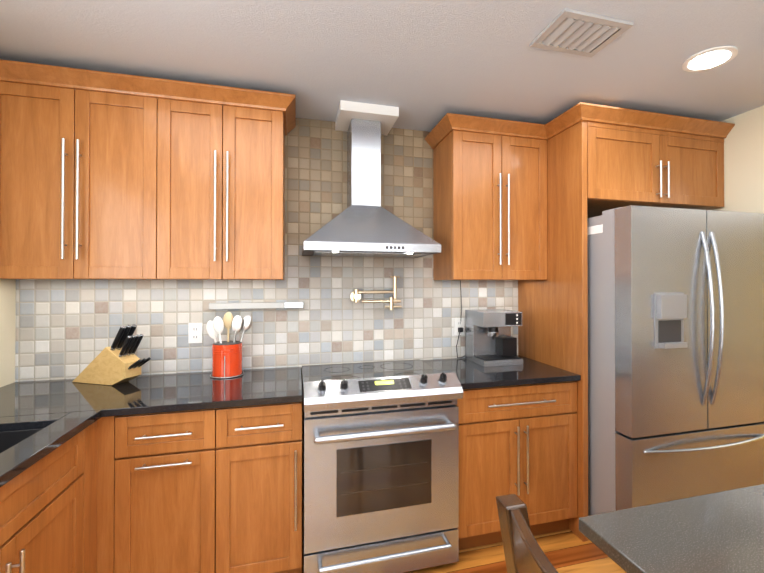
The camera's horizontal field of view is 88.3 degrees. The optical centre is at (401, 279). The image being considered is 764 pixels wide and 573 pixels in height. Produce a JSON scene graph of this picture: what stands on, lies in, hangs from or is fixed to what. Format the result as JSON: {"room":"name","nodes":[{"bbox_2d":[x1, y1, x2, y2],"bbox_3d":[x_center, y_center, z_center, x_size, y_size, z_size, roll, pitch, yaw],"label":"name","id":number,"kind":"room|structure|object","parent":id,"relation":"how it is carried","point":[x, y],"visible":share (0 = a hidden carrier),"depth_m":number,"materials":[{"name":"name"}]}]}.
{"room":"kitchen","nodes":[
{"label":"kitchen","id":0,"kind":"room"},
{"bbox_2d":[0,279,15,386],"bbox_3d":[-1.406,0.206,-0.481,0.150,2.445,5.200,0,0,-15],"label":"wall","id":1,"kind":"structure","parent":0,"point":[7,324],"depth_m":1.99,"materials":[{"name":"beige paint"}]},
{"bbox_2d":[0,0,763,131],"bbox_3d":[2.747,-1.059,0.721,8.790,0.100,5.350,0,0,-15],"label":"ceiling","id":2,"kind":"structure","parent":0,"point":[426,65],"depth_m":1.72,"materials":[{"name":"white paint"}]},
{"bbox_2d":[530,8,632,56],"bbox_3d":[0.725,-0.994,1.598,0.310,0.017,0.225,0,0,-15],"label":"ceiling vent","id":3,"kind":"object","parent":2,"relation":"in","point":[572,31],"visible":0.96,"depth_m":1.58,"materials":[{"name":"grey metal"}]},
{"bbox_2d":[682,46,737,71],"bbox_3d":[1.395,-0.997,1.781,0.200,0.008,0.200,0,0,-15],"label":"recessed light","id":4,"kind":"object","parent":2,"relation":"in","point":[710,58],"visible":1,"depth_m":1.77,"materials":[{"name":"white plastic"}]},
{"bbox_2d":[302,529,626,572],"bbox_3d":[2.747,1.486,0.703,8.790,0.100,5.350,0,0,-15],"label":"floor","id":5,"kind":"structure","parent":0,"point":[567,551],"depth_m":2.04,"materials":[{"name":"brown wood"}]},
{"bbox_2d":[0,470,91,572],"bbox_3d":[-1.405,1.100,1.010,0.620,0.675,0.886,0,0,-15],"label":"base cabinet","id":6,"kind":"object","parent":5,"relation":"on","point":[46,523],"depth_m":1.29,"materials":[{"name":"brown wood"}]},
{"bbox_2d":[9,415,131,572],"bbox_3d":[-1.566,1.002,1.840,0.738,0.884,0.620,0,0,-15],"label":"base cabinet","id":7,"kind":"object","parent":5,"relation":"on","point":[104,447],"depth_m":1.61,"materials":[{"name":"brown wood"}]},
{"bbox_2d":[0,374,159,486],"bbox_3d":[-1.347,0.636,0.873,0.660,0.228,2.590,0,0,-15],"label":"countertop","id":8,"kind":"structure","parent":7,"relation":"on","point":[40,420],"depth_m":1.55,"materials":[{"name":"black stone"}]},
{"bbox_2d":[72,324,150,384],"bbox_3d":[-1.484,0.378,2.019,0.425,0.300,0.092,0,0,15],"label":"knife block","id":9,"kind":"object","parent":8,"relation":"on","point":[118,361],"visible":1,"depth_m":1.98,"materials":[{"name":"brown wood"}]},
{"bbox_2d":[108,367,302,416],"bbox_3d":[-0.907,0.544,2.001,0.774,0.030,0.640,0,0,-15],"label":"countertop","id":10,"kind":"structure","parent":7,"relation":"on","point":[173,392],"depth_m":1.84,"materials":[{"name":"black stone"}]},
{"bbox_2d":[206,312,251,377],"bbox_3d":[-0.963,0.355,2.190,0.236,0.347,0.177,0,0,-15],"label":"utensil crock","id":11,"kind":"object","parent":10,"relation":"on","point":[227,358],"visible":1,"depth_m":2.16,"materials":[{"name":"orange ceramic"}]},
{"bbox_2d":[132,407,231,572],"bbox_3d":[-1.052,1.003,1.978,0.442,0.884,0.620,0,0,-15],"label":"base cabinet","id":12,"kind":"object","parent":5,"relation":"on","point":[217,490],"depth_m":1.69,"materials":[{"name":"brown wood"}]},
{"bbox_2d":[232,402,302,572],"bbox_3d":[-0.745,1.003,2.060,0.429,0.884,0.620,0,0,-15],"label":"base cabinet","id":13,"kind":"object","parent":5,"relation":"on","point":[267,439],"depth_m":1.78,"materials":[{"name":"brown wood"}]},
{"bbox_2d":[302,359,462,572],"bbox_3d":[-0.151,0.949,2.151,0.756,0.970,0.731,0,0,-15],"label":"range","id":14,"kind":"object","parent":5,"relation":"on","point":[380,466],"visible":1,"depth_m":1.87,"materials":[{"name":"silver metal"}]},
{"bbox_2d":[457,381,576,549],"bbox_3d":[0.561,1.005,2.391,0.736,0.885,0.658,0,0,-15],"label":"base cabinet","id":15,"kind":"object","parent":5,"relation":"on","point":[520,441],"visible":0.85,"depth_m":2.11,"materials":[{"name":"brown wood"}]},
{"bbox_2d":[421,355,580,388],"bbox_3d":[0.561,0.547,2.397,0.736,0.030,0.638,0,0,-15],"label":"countertop","id":16,"kind":"structure","parent":15,"relation":"on","point":[470,374],"depth_m":2.23,"materials":[{"name":"black stone"}]},
{"bbox_2d":[456,280,522,366],"bbox_3d":[0.574,0.268,2.534,0.333,0.528,0.368,0,0,-15],"label":"coffee maker","id":17,"kind":"object","parent":16,"relation":"on","point":[490,341],"visible":1,"depth_m":2.51,"materials":[{"name":"silver metal"}]},
{"bbox_2d":[496,494,557,572],"bbox_3d":[0.467,0.928,0.597,0.520,1.015,0.470,0,0,-15],"label":"chair","id":18,"kind":"object","parent":5,"relation":"on","point":[523,552],"visible":1,"depth_m":0.70,"materials":[{"name":"brown wood"}]},
{"bbox_2d":[579,484,763,572],"bbox_3d":[1.655,0.978,0.639,2.333,0.916,1.085,0,0,-15],"label":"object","id":19,"kind":"structure","parent":5,"relation":"on","point":[720,532],"depth_m":0.81,"materials":[{"name":"grey stone"}]},
{"bbox_2d":[587,205,763,515],"bbox_3d":[1.494,0.538,2.457,0.975,1.820,0.955,0,0,-15],"label":"refrigerator","id":20,"kind":"object","parent":5,"relation":"on","point":[675,353],"visible":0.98,"depth_m":2.03,"materials":[{"name":"grey metal"}]},
{"bbox_2d":[712,105,763,212],"bbox_3d":[2.019,0.227,2.670,0.120,2.445,0.890,0,0,-15],"label":"wall","id":21,"kind":"structure","parent":0,"point":[744,165],"depth_m":2.34,"materials":[{"name":"beige paint"}]},
{"bbox_3d":[2.073,0.231,3.223,8.790,2.445,0.150,0,0,-15],"label":"wall","id":22,"kind":"structure","parent":0,"visible":0},
{"bbox_2d":[0,59,171,279],"bbox_3d":[-1.568,-0.478,1.989,0.807,0.952,0.350,0,0,-15],"label":"upper cabinet","id":23,"kind":"object","parent":22,"relation":"attached to","point":[109,176],"depth_m":1.83,"materials":[{"name":"brown wood"}]},
{"bbox_2d":[172,83,287,279],"bbox_3d":[-0.978,-0.477,2.148,0.648,0.952,0.350,0,0,-15],"label":"upper cabinet","id":24,"kind":"object","parent":22,"relation":"attached to","point":[228,160],"depth_m":1.99,"materials":[{"name":"brown wood"}]},
{"bbox_2d":[15,118,517,381],"bbox_3d":[-0.587,-0.217,2.430,2.940,1.559,0.008,0,0,-15],"label":"tile backsplash","id":25,"kind":"structure","parent":22,"relation":"attached to","point":[66,329],"depth_m":2.42,"materials":[{"name":"tile"}]},
{"bbox_2d":[188,323,201,342],"bbox_3d":[-1.184,0.306,2.258,0.072,0.116,0.007,0,0,-15],"label":"electrical outlet","id":26,"kind":"object","parent":25,"relation":"attached to","point":[194,332],"visible":1,"depth_m":2.25,"materials":[{"name":"white plastic"}]},
{"bbox_2d":[209,302,302,309],"bbox_3d":[-0.854,0.153,2.335,0.527,0.036,0.032,0,0,-15],"label":"rail","id":27,"kind":"object","parent":25,"relation":"attached to","point":[260,305],"visible":0.96,"depth_m":2.32,"materials":[{"name":"silver metal"}]},
{"bbox_2d":[302,100,440,257],"bbox_3d":[-0.194,-0.570,2.298,0.740,0.853,0.453,0,0,-15],"label":"range hood","id":28,"kind":"object","parent":25,"relation":"attached to","point":[364,224],"visible":1,"depth_m":2.24,"materials":[{"name":"silver metal"}]},
{"bbox_2d":[350,276,401,309],"bbox_3d":[-0.162,0.083,2.490,0.317,0.216,0.092,0,0,-15],"label":"pot filler","id":29,"kind":"object","parent":25,"relation":"attached to","point":[355,295],"visible":0.98,"depth_m":2.47,"materials":[{"name":"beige metal"}]},
{"bbox_2d":[454,318,463,334],"bbox_3d":[0.397,0.318,2.682,0.072,0.116,0.007,0,0,-15],"label":"electrical outlet","id":30,"kind":"object","parent":25,"relation":"attached to","point":[458,322],"visible":0.77,"depth_m":2.68,"materials":[{"name":"white plastic"}]},
{"bbox_2d":[429,114,552,281],"bbox_3d":[0.568,-0.474,2.563,0.639,0.952,0.350,0,0,-15],"label":"upper cabinet","id":31,"kind":"object","parent":22,"relation":"attached to","point":[521,202],"depth_m":2.40,"materials":[{"name":"brown wood"}]},
{"bbox_2d":[549,106,728,221],"bbox_3d":[1.441,-0.700,2.638,1.012,0.500,0.660,0,0,-15],"label":"upper cabinet","id":32,"kind":"object","parent":22,"relation":"attached to","point":[605,158],"depth_m":2.30,"materials":[{"name":"brown wood"}]}
]}

